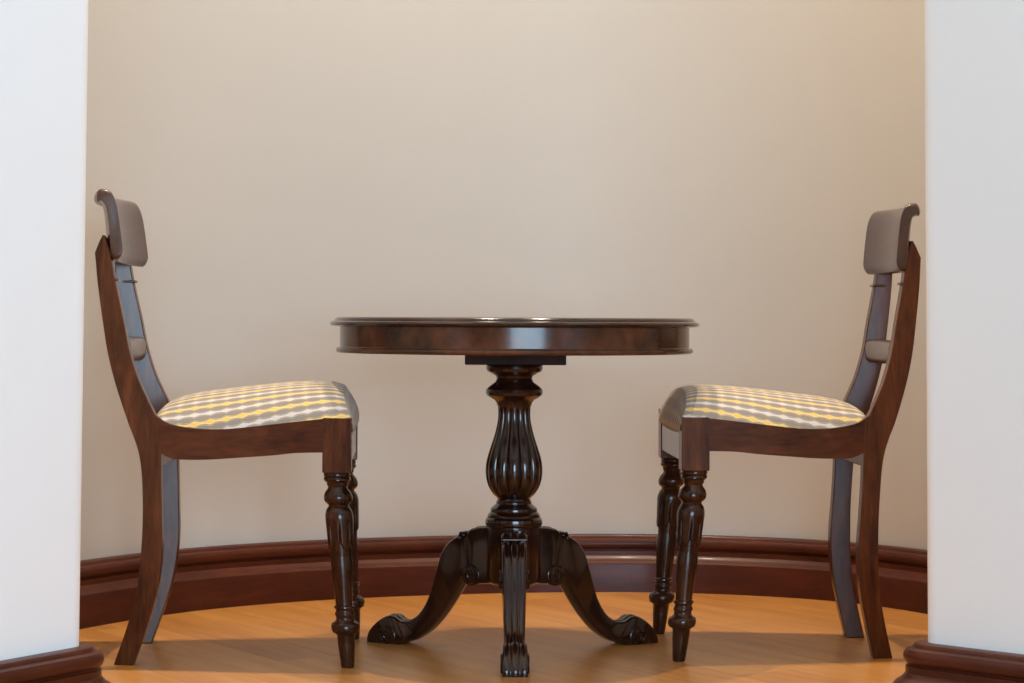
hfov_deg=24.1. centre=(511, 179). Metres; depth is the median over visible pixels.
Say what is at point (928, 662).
baseboard
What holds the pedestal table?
on the floor
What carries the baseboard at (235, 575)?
attached to the wall at (291, 168)
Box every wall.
[0,0,87,660]
[80,0,926,559]
[924,0,1023,653]
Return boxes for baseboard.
[0,642,110,682]
[79,534,927,628]
[893,639,1023,682]
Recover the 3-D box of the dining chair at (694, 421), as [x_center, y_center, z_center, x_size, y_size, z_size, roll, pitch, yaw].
[0.512,0.459,4.472,0.481,0.817,0.431,0,-3,-2]
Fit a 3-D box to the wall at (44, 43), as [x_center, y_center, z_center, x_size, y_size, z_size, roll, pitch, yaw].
[-2.405,-1.323,0.386,0.718,3.920,7.861,-1,-4,23]
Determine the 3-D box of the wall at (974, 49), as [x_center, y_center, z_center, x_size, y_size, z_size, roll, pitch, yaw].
[2.450,-1.302,0.392,0.706,3.920,7.850,2,-4,-23]
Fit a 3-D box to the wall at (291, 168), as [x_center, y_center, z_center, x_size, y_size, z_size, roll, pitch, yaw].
[0.024,-1.055,4.853,2.558,3.920,1.508,0,-3,0]
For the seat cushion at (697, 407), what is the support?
on the dining chair at (694, 421)
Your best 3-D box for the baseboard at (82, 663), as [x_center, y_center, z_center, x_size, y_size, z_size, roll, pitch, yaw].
[-2.335,0.551,0.272,0.735,0.124,7.915,-1,-4,23]
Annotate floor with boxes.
[79,592,927,682]
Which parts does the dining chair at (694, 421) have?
leg, rail, leg, rail, rail, post, rail, post, crest rail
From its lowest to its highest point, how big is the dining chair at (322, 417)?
0.830 m
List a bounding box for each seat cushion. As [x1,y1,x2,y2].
[157,381,358,432]
[658,384,864,431]
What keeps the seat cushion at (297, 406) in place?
on the dining chair at (322, 417)
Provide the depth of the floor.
4.44 m
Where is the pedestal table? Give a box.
[330,317,698,676]
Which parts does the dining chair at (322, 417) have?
crest rail, post, rail, post, rail, rail, leg, rail, leg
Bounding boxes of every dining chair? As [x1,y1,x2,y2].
[94,189,364,667]
[649,203,920,661]

